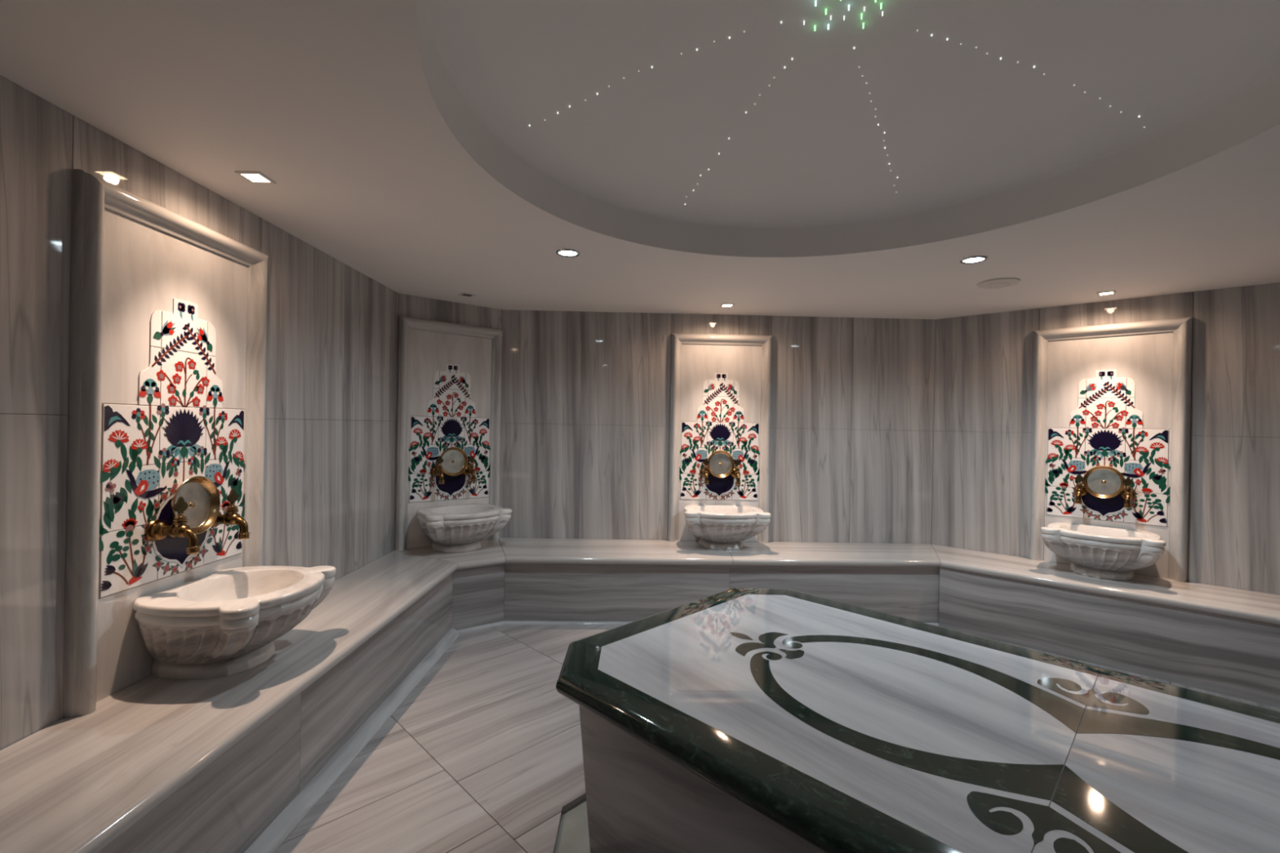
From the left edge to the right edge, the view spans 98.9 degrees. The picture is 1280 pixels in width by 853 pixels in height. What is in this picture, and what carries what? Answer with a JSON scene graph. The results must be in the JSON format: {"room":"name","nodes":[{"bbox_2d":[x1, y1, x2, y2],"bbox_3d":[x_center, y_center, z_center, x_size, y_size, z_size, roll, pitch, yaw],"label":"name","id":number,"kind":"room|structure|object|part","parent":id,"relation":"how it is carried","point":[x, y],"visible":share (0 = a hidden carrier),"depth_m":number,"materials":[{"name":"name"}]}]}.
{"room":"spa","nodes":[
{"label":"spa","id":0,"kind":"room"},
{"bbox_2d":[0,75,398,750],"bbox_3d":[-1.775,0.198,1.351,0.074,2.321,5.184,1,0,0],"label":"wall","id":1,"kind":"structure","parent":0,"point":[332,328],"depth_m":1.75,"materials":[{"name":"grey stone"}]},
{"bbox_2d":[64,168,268,717],"bbox_3d":[-1.707,0.051,2.070,0.056,1.667,0.814,1,0,0],"label":"wall panel","id":2,"kind":"object","parent":1,"relation":"attached to","point":[169,310],"visible":0.91,"depth_m":1.91,"materials":[{"name":"stone"}]},
{"bbox_3d":[-1.707,0.052,1.704,0.056,1.667,0.083,1,0,0],"label":"molding","id":3,"kind":"part","parent":2,"relation":"part of","materials":[{"name":"stone"}]},
{"bbox_2d":[141,519,150,531],"bbox_3d":[-1.730,0.351,1.922,0.001,0.051,0.051,1,0,0],"label":"flower","id":4,"kind":"object","parent":2,"relation":"on","point":[144,522],"depth_m":1.91,"materials":[{"name":"red tile"}]},
{"bbox_2d":[141,534,150,545],"bbox_3d":[-1.730,0.391,1.919,0.001,0.043,0.043,1,0,0],"label":"flower","id":5,"kind":"object","parent":2,"relation":"on","point":[144,541],"depth_m":1.91,"materials":[{"name":"red tile"}]},
{"bbox_2d":[142,543,151,554],"bbox_3d":[-1.731,0.430,1.926,0.001,0.043,0.043,1,0,0],"label":"flower","id":6,"kind":"object","parent":2,"relation":"on","point":[147,548],"depth_m":1.92,"materials":[{"name":"red tile"}]},
{"bbox_2d":[151,498,162,510],"bbox_3d":[-1.728,0.280,1.958,0.001,0.048,0.048,1,0,0],"label":"flower","id":7,"kind":"object","parent":2,"relation":"on","point":[156,504],"depth_m":1.96,"materials":[{"name":"tile"}]},
{"bbox_2d":[152,560,164,571],"bbox_3d":[-1.732,0.497,1.969,0.001,0.052,0.052,1,0,0],"label":"flower","id":8,"kind":"object","parent":2,"relation":"on","point":[157,566],"depth_m":1.97,"materials":[{"name":"red tile"}]},
{"bbox_2d":[160,490,168,501],"bbox_3d":[-1.728,0.254,1.988,0.001,0.037,0.037,1,0,0],"label":"flower","id":9,"kind":"object","parent":2,"relation":"on","point":[164,495],"depth_m":1.99,"materials":[{"name":"red tile"}]},
{"bbox_2d":[160,561,171,575],"bbox_3d":[-1.733,0.519,2.002,0.001,0.048,0.048,1,0,0],"label":"flower","id":10,"kind":"object","parent":2,"relation":"on","point":[166,566],"depth_m":2.00,"materials":[{"name":"red tile"}]},
{"bbox_3d":[-1.744,0.718,2.071,0.006,0.331,0.648,1,0,0],"label":"panel","id":11,"kind":"part","parent":2,"relation":"part of","materials":[{"name":"stone"}]},
{"bbox_3d":[-1.735,0.238,2.071,0.006,0.626,0.648,1,0,0],"label":"panel","id":12,"kind":"part","parent":2,"relation":"part of","materials":[{"name":"tile"}]},
{"bbox_2d":[167,486,176,495],"bbox_3d":[-1.728,0.237,2.023,0.001,0.048,0.048,1,0,0],"label":"flower","id":13,"kind":"object","parent":2,"relation":"on","point":[171,490],"depth_m":2.02,"materials":[{"name":"red tile"}]},
{"bbox_2d":[144,497,199,554],"bbox_3d":[-1.648,0.349,1.946,0.159,0.200,0.077,1,0,0],"label":"tap","id":14,"kind":"object","parent":2,"relation":"attached to","point":[156,530],"visible":1,"depth_m":1.93,"materials":[{"name":"gold metal"}]},
{"bbox_3d":[-1.634,0.281,1.946,0.011,0.063,0.055,1,0,0],"label":"handle","id":15,"kind":"part","parent":14,"relation":"part of","materials":[{"name":"gold metal"}]},
{"bbox_3d":[-1.598,0.395,1.946,0.048,0.068,0.031,1,0,0],"label":"spout","id":16,"kind":"part","parent":14,"relation":"part of","materials":[{"name":"gold metal"}]},
{"bbox_3d":[-1.724,-0.388,2.069,0.006,0.623,0.648,1,0,0],"label":"panel","id":17,"kind":"part","parent":2,"relation":"part of","materials":[{"name":"stone"}]},
{"bbox_2d":[170,564,178,575],"bbox_3d":[-1.733,0.532,2.039,0.001,0.037,0.037,1,0,0],"label":"flower","id":18,"kind":"object","parent":2,"relation":"on","point":[174,567],"depth_m":2.04,"materials":[{"name":"red tile"}]},
{"bbox_2d":[173,478,177,488],"bbox_3d":[-1.727,0.211,2.034,0.001,0.039,0.023,1,0,0],"label":"flower","id":19,"kind":"object","parent":2,"relation":"on","point":[175,480],"depth_m":2.03,"materials":[{"name":"tile"}]},
{"bbox_2d":[173,467,178,476],"bbox_3d":[-1.726,0.167,2.036,0.001,0.039,0.023,1,0,0],"label":"flower","id":20,"kind":"object","parent":2,"relation":"on","point":[175,470],"depth_m":2.04,"materials":[{"name":"red tile"}]},
{"bbox_3d":[-1.693,-0.741,2.069,0.056,0.083,0.814,1,0,0],"label":"molding","id":21,"kind":"part","parent":2,"relation":"part of","materials":[{"name":"stone"}]},
{"bbox_2d":[184,559,192,571],"bbox_3d":[-1.733,0.532,2.103,0.001,0.037,0.037,1,0,0],"label":"flower","id":22,"kind":"object","parent":2,"relation":"on","point":[188,562],"depth_m":2.10,"materials":[{"name":"red tile"}]},
{"bbox_2d":[188,466,193,475],"bbox_3d":[-1.726,0.167,2.105,0.001,0.039,0.023,1,0,0],"label":"flower","id":23,"kind":"object","parent":2,"relation":"on","point":[190,468],"depth_m":2.10,"materials":[{"name":"red tile"}]},
{"bbox_2d":[170,475,220,533],"bbox_3d":[-1.690,0.296,2.071,0.053,0.218,0.218,1,0,0],"label":"bowl","id":24,"kind":"object","parent":2,"relation":"attached to","point":[202,495],"visible":0.72,"depth_m":2.10,"materials":[{"name":"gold metal"}]},
{"bbox_2d":[191,552,201,565],"bbox_3d":[-1.733,0.519,2.140,0.001,0.048,0.048,1,0,0],"label":"flower","id":25,"kind":"object","parent":2,"relation":"on","point":[196,557],"depth_m":2.14,"materials":[{"name":"tile"}]},
{"bbox_2d":[199,545,208,557],"bbox_3d":[-1.732,0.496,2.173,0.001,0.052,0.052,1,0,0],"label":"flower","id":26,"kind":"object","parent":2,"relation":"on","point":[204,549],"depth_m":2.18,"materials":[{"name":"red tile"}]},
{"bbox_2d":[208,528,216,537],"bbox_3d":[-1.731,0.430,2.215,0.001,0.043,0.043,1,0,0],"label":"flower","id":27,"kind":"object","parent":2,"relation":"on","point":[211,531],"depth_m":2.22,"materials":[{"name":"red tile"}]},
{"bbox_2d":[209,488,249,539],"bbox_3d":[-1.648,0.349,2.195,0.159,0.200,0.077,1,0,0],"label":"tap","id":28,"kind":"object","parent":2,"relation":"attached to","point":[232,517],"visible":0.89,"depth_m":2.18,"materials":[{"name":"gold metal"}]},
{"bbox_3d":[-1.634,0.281,2.195,0.011,0.063,0.055,1,0,0],"label":"handle","id":29,"kind":"part","parent":28,"relation":"part of","materials":[{"name":"gold metal"}]},
{"bbox_3d":[-1.598,0.395,2.195,0.048,0.068,0.031,1,0,0],"label":"spout","id":30,"kind":"part","parent":28,"relation":"part of","materials":[{"name":"gold metal"}]},
{"bbox_3d":[-1.707,0.050,2.436,0.056,1.667,0.083,1,0,0],"label":"molding","id":31,"kind":"part","parent":2,"relation":"part of","materials":[{"name":"stone"}]},
{"bbox_2d":[394,293,502,550],"bbox_3d":[-1.455,0.199,4.174,0.880,2.321,0.074,1,0,-39],"label":"wall","id":32,"kind":"structure","parent":0,"point":[411,306],"depth_m":4.10,"materials":[{"name":"grey stone"}]},
{"bbox_2d":[395,315,502,551],"bbox_3d":[-1.412,0.053,4.123,0.779,1.667,0.057,1,0,-39],"label":"wall panel","id":33,"kind":"object","parent":32,"relation":"attached to","point":[450,376],"visible":0.9,"depth_m":4.09,"materials":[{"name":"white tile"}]},
{"bbox_3d":[-1.683,0.048,3.902,0.079,1.667,0.056,1,0,-39],"label":"molding","id":34,"kind":"part","parent":33,"relation":"part of","materials":[{"name":"stone"}]},
{"bbox_2d":[430,455,444,484],"bbox_3d":[-1.468,0.312,3.998,0.077,0.200,0.159,1,0,-39],"label":"tap","id":35,"kind":"object","parent":33,"relation":"attached to","point":[435,471],"visible":1,"depth_m":3.98,"materials":[{"name":"gold metal"}]},
{"bbox_3d":[-1.459,0.244,3.988,0.055,0.063,0.011,1,0,-39],"label":"handle","id":36,"kind":"part","parent":35,"relation":"part of","materials":[{"name":"gold metal"}]},
{"bbox_3d":[-1.437,0.358,3.958,0.031,0.068,0.048,1,0,-39],"label":"spout","id":37,"kind":"part","parent":35,"relation":"part of","materials":[{"name":"gold metal"}]},
{"bbox_3d":[-1.440,0.720,4.143,0.620,0.331,0.006,1,0,-39],"label":"panel","id":38,"kind":"part","parent":33,"relation":"part of","materials":[{"name":"stone"}]},
{"bbox_3d":[-1.431,0.240,4.142,0.620,0.626,0.006,1,0,-39],"label":"panel","id":39,"kind":"part","parent":33,"relation":"part of","materials":[{"name":"tile"}]},
{"bbox_3d":[-1.419,-0.386,4.141,0.620,0.623,0.006,1,0,-39],"label":"panel","id":40,"kind":"part","parent":33,"relation":"part of","materials":[{"name":"stone"}]},
{"bbox_3d":[-1.397,-0.739,4.122,0.779,0.083,0.056,1,0,-39],"label":"molding","id":41,"kind":"part","parent":33,"relation":"part of","materials":[{"name":"stone"}]},
{"bbox_2d":[440,446,468,475],"bbox_3d":[-1.402,0.261,4.106,0.218,0.218,0.053,1,0,-39],"label":"bowl","id":42,"kind":"object","parent":33,"relation":"attached to","point":[455,461],"visible":0.92,"depth_m":4.11,"materials":[{"name":"gold metal"}]},
{"bbox_2d":[462,454,475,482],"bbox_3d":[-1.284,0.316,4.148,0.077,0.200,0.159,1,0,-39],"label":"tap","id":43,"kind":"object","parent":33,"relation":"attached to","point":[469,470],"visible":0.98,"depth_m":4.12,"materials":[{"name":"gold metal"}]},
{"bbox_3d":[-1.274,0.247,4.138,0.055,0.063,0.011,1,0,-39],"label":"handle","id":44,"kind":"part","parent":43,"relation":"part of","materials":[{"name":"gold metal"}]},
{"bbox_3d":[-1.252,0.361,4.108,0.031,0.068,0.048,1,0,-39],"label":"spout","id":45,"kind":"part","parent":43,"relation":"part of","materials":[{"name":"gold metal"}]},
{"bbox_3d":[-1.140,0.058,4.344,0.079,1.667,0.056,1,0,-39],"label":"molding","id":46,"kind":"part","parent":33,"relation":"part of","materials":[{"name":"stone"}]},
{"bbox_2d":[0,0,1279,319],"bbox_3d":[1.407,-1.080,1.263,6.353,0.389,6.505,1,0,0],"label":"ceiling","id":47,"kind":"structure","parent":0,"point":[396,140],"depth_m":2.02,"materials":[{"name":"paint"}]},
{"bbox_2d":[234,171,275,183],"bbox_3d":[-1.446,-0.937,2.059,0.092,0.005,0.092,1,0,0],"label":"recessed light","id":48,"kind":"object","parent":47,"relation":"in","point":[254,177],"visible":1,"depth_m":2.06,"materials":[{"name":"white glass"}]},
{"bbox_2d":[458,292,475,297],"bbox_3d":[-1.229,-0.936,3.891,0.092,0.005,0.092,1,0,-39],"label":"recessed light","id":49,"kind":"object","parent":47,"relation":"in","point":[464,294],"visible":1,"depth_m":3.89,"materials":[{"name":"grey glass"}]},
{"bbox_2d":[555,248,580,257],"bbox_3d":[-0.382,-0.917,2.897,0.129,0.008,0.129,1,0,0],"label":"recessed light","id":50,"kind":"object","parent":47,"relation":"in","point":[562,252],"visible":1,"depth_m":2.89,"materials":[{"name":"silver metal"}]},
{"bbox_2d":[720,303,734,306],"bbox_3d":[0.649,-0.901,4.069,0.092,0.005,0.092,1,0,-1],"label":"recessed light","id":51,"kind":"object","parent":47,"relation":"in","point":[722,304],"visible":1,"depth_m":4.07,"materials":[{"name":"white glass"}]},
{"bbox_2d":[528,0,1145,204],"bbox_3d":[0.688,-1.183,1.659,2.202,0.211,2.147,1,0,0],"label":"lights","id":52,"kind":"object","parent":47,"relation":"attached to","point":[840,0],"visible":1,"depth_m":1.77,"materials":[{"name":"green"}]},
{"bbox_2d":[959,255,987,264],"bbox_3d":[1.759,-0.877,2.885,0.129,0.008,0.129,1,0,0],"label":"recessed light","id":53,"kind":"object","parent":47,"relation":"in","point":[976,259],"visible":1,"depth_m":2.88,"materials":[{"name":"silver metal"}]},
{"bbox_2d":[977,277,1021,288],"bbox_3d":[2.176,-0.865,3.323,0.224,0.020,0.224,1,0,0],"label":"ceiling speaker","id":54,"kind":"object","parent":47,"relation":"attached to","point":[1001,282],"visible":1,"depth_m":3.28,"materials":[{"name":"white plastic"}]},
{"bbox_2d":[1096,290,1115,296],"bbox_3d":[3.001,-0.857,3.521,0.092,0.005,0.092,1,0,43],"label":"recessed light","id":55,"kind":"object","parent":47,"relation":"in","point":[1112,292],"visible":1,"depth_m":3.52,"materials":[{"name":"white glass"}]},
{"bbox_2d":[498,309,935,543],"bbox_3d":[0.630,0.237,4.465,3.607,2.321,0.075,1,0,-1],"label":"wall","id":56,"kind":"structure","parent":0,"point":[585,426],"depth_m":4.42,"materials":[{"name":"grey stone"}]},
{"bbox_2d":[667,333,772,542],"bbox_3d":[0.648,0.091,4.400,0.814,1.667,0.056,1,0,-1],"label":"wall panel","id":57,"kind":"object","parent":56,"relation":"attached to","point":[721,383],"visible":0.92,"depth_m":4.42,"materials":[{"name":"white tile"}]},
{"bbox_3d":[0.282,0.084,4.393,0.083,1.667,0.056,1,0,-1],"label":"molding","id":58,"kind":"part","parent":57,"relation":"part of","materials":[{"name":"stone"}]},
{"bbox_2d":[699,458,709,484],"bbox_3d":[0.520,0.348,4.333,0.077,0.200,0.159,1,0,-1],"label":"tap","id":59,"kind":"object","parent":57,"relation":"attached to","point":[704,472],"visible":1,"depth_m":4.31,"materials":[{"name":"gold metal"}]},
{"bbox_3d":[0.521,0.280,4.321,0.055,0.063,0.011,1,0,-1],"label":"handle","id":60,"kind":"part","parent":59,"relation":"part of","materials":[{"name":"gold metal"}]},
{"bbox_3d":[0.520,0.393,4.282,0.031,0.068,0.048,1,0,-1],"label":"spout","id":61,"kind":"part","parent":59,"relation":"part of","materials":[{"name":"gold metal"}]},
{"bbox_3d":[0.635,0.758,4.426,0.648,0.331,0.006,1,0,-1],"label":"panel","id":62,"kind":"part","parent":57,"relation":"part of","materials":[{"name":"stone"}]},
{"bbox_3d":[0.644,0.278,4.425,0.648,0.626,0.006,1,0,-1],"label":"panel","id":63,"kind":"part","parent":57,"relation":"part of","materials":[{"name":"tile"}]},
{"bbox_2d":[706,450,734,477],"bbox_3d":[0.644,0.298,4.378,0.218,0.218,0.053,1,0,-1],"label":"bowl","id":64,"kind":"object","parent":57,"relation":"attached to","point":[721,464],"visible":0.99,"depth_m":4.38,"materials":[{"name":"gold metal"}]},
{"bbox_3d":[0.655,-0.348,4.424,0.648,0.623,0.006,1,0,-1],"label":"panel","id":65,"kind":"part","parent":57,"relation":"part of","materials":[{"name":"stone"}]},
{"bbox_3d":[0.662,-0.701,4.399,0.814,0.083,0.056,1,0,-1],"label":"molding","id":66,"kind":"part","parent":57,"relation":"part of","materials":[{"name":"stone"}]},
{"bbox_2d":[730,458,741,484],"bbox_3d":[0.768,0.353,4.338,0.077,0.200,0.159,1,0,-1],"label":"tap","id":67,"kind":"object","parent":57,"relation":"attached to","point":[735,473],"visible":0.98,"depth_m":4.31,"materials":[{"name":"gold metal"}]},
{"bbox_3d":[0.770,0.285,4.325,0.055,0.063,0.011,1,0,-1],"label":"handle","id":68,"kind":"part","parent":67,"relation":"part of","materials":[{"name":"gold metal"}]},
{"bbox_3d":[0.768,0.398,4.287,0.031,0.068,0.048,1,0,-1],"label":"spout","id":69,"kind":"part","parent":67,"relation":"part of","materials":[{"name":"gold metal"}]},
{"bbox_3d":[1.013,0.097,4.407,0.083,1.667,0.056,1,0,-1],"label":"molding","id":70,"kind":"part","parent":57,"relation":"part of","materials":[{"name":"stone"}]},
{"bbox_2d":[275,625,1279,852],"bbox_3d":[1.360,1.454,1.268,6.334,0.074,6.486,1,0,0],"label":"floor","id":71,"kind":"structure","parent":0,"point":[484,754],"depth_m":2.23,"materials":[{"name":"grey stone"}]},
{"bbox_2d":[0,537,1279,852],"bbox_3d":[1.365,1.180,1.267,6.236,0.474,6.387,1,0,0],"label":"bench","id":72,"kind":"object","parent":71,"relation":"on","point":[159,765],"visible":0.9,"depth_m":2.94,"materials":[{"name":"grey stone"}]},
{"bbox_3d":[-1.244,1.157,1.151,0.030,0.424,1.672,1,0,0],"label":"riser panel","id":73,"kind":"part","parent":72,"relation":"part of","materials":[{"name":"stone"}]},
{"bbox_3d":[-1.470,0.914,2.192,0.566,0.050,3.407,1,0,0],"label":"seat","id":74,"kind":"part","parent":72,"relation":"part of","materials":[{"name":"stone"}]},
{"bbox_2d":[133,565,336,679],"bbox_3d":[-1.494,0.742,2.071,0.495,0.292,0.581,1,0,0],"label":"basin","id":75,"kind":"object","parent":72,"relation":"on","point":[225,622],"visible":1,"depth_m":1.93,"materials":[{"name":"white stone"}]},
{"bbox_3d":[-1.500,0.747,2.071,0.482,0.170,0.560,1,0,0],"label":"fluted bowl","id":76,"kind":"part","parent":75,"relation":"part of","materials":[{"name":"stone"}]},
{"bbox_2d":[244,627,458,852],"bbox_3d":[-1.203,1.349,1.322,0.063,0.041,4.554,1,0,0],"label":"channel","id":77,"kind":"structure","parent":72,"relation":"attached to","point":[272,838],"depth_m":2.19,"materials":[{"name":"stone"}]},
{"bbox_3d":[-1.247,1.154,2.799,0.029,0.424,1.632,1,0,0],"label":"riser panel","id":78,"kind":"part","parent":72,"relation":"part of","materials":[{"name":"stone"}]},
{"bbox_3d":[-1.278,0.914,3.905,0.778,0.050,0.641,1,0,-35],"label":"seat","id":79,"kind":"part","parent":72,"relation":"part of","materials":[{"name":"stone"}]},
{"bbox_2d":[417,502,511,552],"bbox_3d":[-1.282,0.743,3.949,0.616,0.292,0.495,1,0,-39],"label":"basin","id":80,"kind":"object","parent":72,"relation":"on","point":[455,528],"visible":1,"depth_m":3.84,"materials":[{"name":"white stone"}]},
{"bbox_3d":[-1.286,0.748,3.953,0.593,0.170,0.482,1,0,-39],"label":"fluted bowl","id":81,"kind":"part","parent":80,"relation":"part of","materials":[{"name":"stone"}]},
{"bbox_3d":[-1.099,1.155,3.712,0.378,0.424,0.031,1,0,-35],"label":"riser panel","id":82,"kind":"part","parent":72,"relation":"part of","materials":[{"name":"stone"}]},
{"bbox_2d":[456,621,504,634],"bbox_3d":[-1.085,1.358,3.692,0.356,0.018,0.026,1,0,-35],"label":"baseboard","id":83,"kind":"structure","parent":72,"relation":"attached to","point":[501,623],"depth_m":3.69,"materials":[{"name":"stone"}]},
{"bbox_3d":[-0.222,0.934,4.109,1.806,0.050,0.639,1,0,-2],"label":"seat","id":84,"kind":"part","parent":72,"relation":"part of","materials":[{"name":"stone"}]},
{"bbox_3d":[-0.160,1.173,3.850,1.586,0.424,0.032,1,0,-2],"label":"riser panel","id":85,"kind":"part","parent":72,"relation":"part of","materials":[{"name":"stone"}]},
{"bbox_2d":[503,621,938,626],"bbox_3d":[0.597,1.389,3.854,3.089,0.018,0.029,1,0,-2],"label":"baseboard","id":86,"kind":"structure","parent":72,"relation":"attached to","point":[506,623],"depth_m":3.81,"materials":[{"name":"stone"}]},
{"bbox_2d":[684,504,770,550],"bbox_3d":[0.639,0.778,4.175,0.639,0.292,0.495,1,0,-1],"label":"basin","id":87,"kind":"object","parent":72,"relation":"on","point":[717,526],"visible":1,"depth_m":4.02,"materials":[{"name":"white stone"}]},
{"bbox_3d":[0.639,0.783,4.181,0.616,0.170,0.482,1,0,-1],"label":"fluted bowl","id":88,"kind":"part","parent":87,"relation":"part of","materials":[{"name":"stone"}]},
{"bbox_3d":[1.510,0.966,4.160,1.746,0.050,0.601,1,0,-2],"label":"seat","id":89,"kind":"part","parent":72,"relation":"part of","materials":[{"name":"stone"}]},
{"bbox_3d":[1.394,1.201,3.912,1.526,0.424,0.031,1,0,-2],"label":"riser panel","id":90,"kind":"part","parent":72,"relation":"part of","materials":[{"name":"stone"}]},
{"bbox_2d":[1040,522,1165,580],"bbox_3d":[2.988,0.823,3.551,0.604,0.292,0.495,1,0,43],"label":"basin","id":91,"kind":"object","parent":72,"relation":"on","point":[1108,553],"visible":1,"depth_m":3.45,"materials":[{"name":"white stone"}]},
{"bbox_3d":[2.992,0.827,3.555,0.582,0.170,0.482,1,0,43],"label":"fluted bowl","id":92,"kind":"part","parent":91,"relation":"part of","materials":[{"name":"stone"}]},
{"bbox_3d":[3.230,0.999,3.266,2.879,0.050,0.590,1,0,43],"label":"seat","id":93,"kind":"part","parent":72,"relation":"part of","materials":[{"name":"stone"}]},
{"bbox_3d":[3.054,1.233,3.086,2.501,0.424,0.054,1,0,43],"label":"riser panel","id":94,"kind":"part","parent":72,"relation":"part of","materials":[{"name":"stone"}]},
{"bbox_2d":[555,587,1279,852],"bbox_3d":[1.001,1.093,1.281,1.321,0.682,2.600,1,0,-45],"label":"platform","id":95,"kind":"object","parent":71,"relation":"on","point":[735,720],"visible":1,"depth_m":1.36,"materials":[{"name":"white stone"}]},
{"bbox_3d":[0.223,1.110,1.271,1.084,0.620,0.083,1,0,45],"label":"panel","id":96,"kind":"part","parent":95,"relation":"part of","materials":[{"name":"stone"}]},
{"bbox_2d":[930,282,1279,595],"bbox_3d":[3.470,0.291,3.510,2.976,2.321,0.075,1,0,43],"label":"wall","id":97,"kind":"structure","parent":0,"point":[984,370],"depth_m":3.46,"materials":[{"name":"grey stone"}]},
{"bbox_2d":[1029,317,1191,582],"bbox_3d":[3.155,0.138,3.716,0.814,1.667,0.056,1,0,43],"label":"wall panel","id":98,"kind":"object","parent":97,"relation":"attached to","point":[1097,390],"visible":0.92,"depth_m":3.69,"materials":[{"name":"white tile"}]},
{"bbox_3d":[2.886,0.133,3.964,0.083,1.667,0.056,1,0,43],"label":"molding","id":99,"kind":"part","parent":98,"relation":"part of","materials":[{"name":"stone"}]},
{"bbox_2d":[1073,473,1087,503],"bbox_3d":[3.014,0.423,3.753,0.077,0.200,0.159,1,0,43],"label":"tap","id":100,"kind":"object","parent":98,"relation":"attached to","point":[1079,490],"visible":0.99,"depth_m":3.73,"materials":[{"name":"gold metal"}]},
{"bbox_3d":[2.979,0.467,3.716,0.031,0.068,0.048,1,0,43],"label":"spout","id":101,"kind":"part","parent":100,"relation":"part of","materials":[{"name":"gold metal"}]},
{"bbox_3d":[3.007,0.355,3.744,0.055,0.063,0.011,1,0,43],"label":"handle","id":102,"kind":"part","parent":100,"relation":"part of","materials":[{"name":"gold metal"}]},
{"bbox_2d":[1080,508,1088,514],"bbox_3d":[3.083,0.583,3.798,0.052,0.052,0.001,1,0,43],"label":"flower","id":103,"kind":"object","parent":98,"relation":"on","point":[1082,511],"depth_m":3.80,"materials":[{"name":"red tile"}]},
{"bbox_2d":[1086,511,1094,517],"bbox_3d":[3.107,0.606,3.776,0.048,0.048,0.001,1,0,43],"label":"flower","id":104,"kind":"object","parent":98,"relation":"on","point":[1089,513],"depth_m":3.77,"materials":[{"name":"red tile"}]},
{"bbox_2d":[1093,514,1100,519],"bbox_3d":[3.134,0.620,3.750,0.037,0.037,0.001,1,0,43],"label":"flower","id":105,"kind":"object","parent":98,"relation":"on","point":[1097,517],"depth_m":3.75,"materials":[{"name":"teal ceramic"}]},
{"bbox_2d":[1082,466,1124,497],"bbox_3d":[3.135,0.373,3.700,0.218,0.218,0.053,1,0,43],"label":"bowl","id":106,"kind":"object","parent":98,"relation":"attached to","point":[1101,482],"visible":1,"depth_m":3.70,"materials":[{"name":"gold metal"}]},
{"bbox_3d":[3.159,0.806,3.735,0.648,0.331,0.007,1,0,43],"label":"panel","id":107,"kind":"part","parent":98,"relation":"part of","materials":[{"name":"white stone"}]},
{"bbox_3d":[3.168,0.326,3.734,0.648,0.626,0.007,1,0,43],"label":"panel","id":108,"kind":"part","parent":98,"relation":"part of","materials":[{"name":"multicoloured tile"}]},
{"bbox_2d":[1106,515,1112,520],"bbox_3d":[3.180,0.620,3.707,0.037,0.037,0.001,1,0,43],"label":"flower","id":109,"kind":"object","parent":98,"relation":"on","point":[1108,517],"depth_m":3.71,"materials":[{"name":"tile"}]},
{"bbox_3d":[3.180,-0.300,3.733,0.648,0.623,0.007,1,0,43],"label":"panel","id":110,"kind":"part","parent":98,"relation":"part of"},
{"bbox_3d":[3.169,-0.654,3.714,0.814,0.083,0.056,1,0,43],"label":"molding","id":111,"kind":"part","parent":98,"relation":"part of","materials":[{"name":"stone"}]},
{"bbox_2d":[1112,513,1121,519],"bbox_3d":[3.208,0.608,3.682,0.048,0.048,0.001,1,0,43],"label":"flower","id":112,"kind":"object","parent":98,"relation":"on","point":[1115,516],"depth_m":3.68,"materials":[{"name":"tile"}]},
{"bbox_2d":[1118,510,1128,517],"bbox_3d":[3.232,0.586,3.660,0.052,0.052,0.001,1,0,43],"label":"flower","id":113,"kind":"object","parent":98,"relation":"on","point":[1122,513],"depth_m":3.66,"materials":[{"name":"red tile"}]},
{"bbox_2d":[1120,476,1136,508],"bbox_3d":[3.196,0.427,3.584,0.077,0.200,0.159,1,0,43],"label":"tap","id":114,"kind":"object","parent":98,"relation":"attached to","point":[1128,494],"visible":0.99,"depth_m":3.56,"materials":[{"name":"gold metal"}]},
{"bbox_3d":[3.161,0.471,3.547,0.031,0.068,0.048,1,0,43],"label":"spout","id":115,"kind":"part","parent":114,"relation":"part of","materials":[{"name":"gold metal"}]},
{"bbox_3d":[3.189,0.358,3.575,0.055,0.063,0.011,1,0,43],"label":"handle","id":116,"kind":"part","parent":114,"relation":"part of","materials":[{"name":"gold metal"}]},
{"bbox_3d":[3.423,0.143,3.467,0.083,1.667,0.056,1,0,43],"label":"molding","id":117,"kind":"part","parent":98,"relation":"part of","materials":[{"name":"stone"}]}
]}

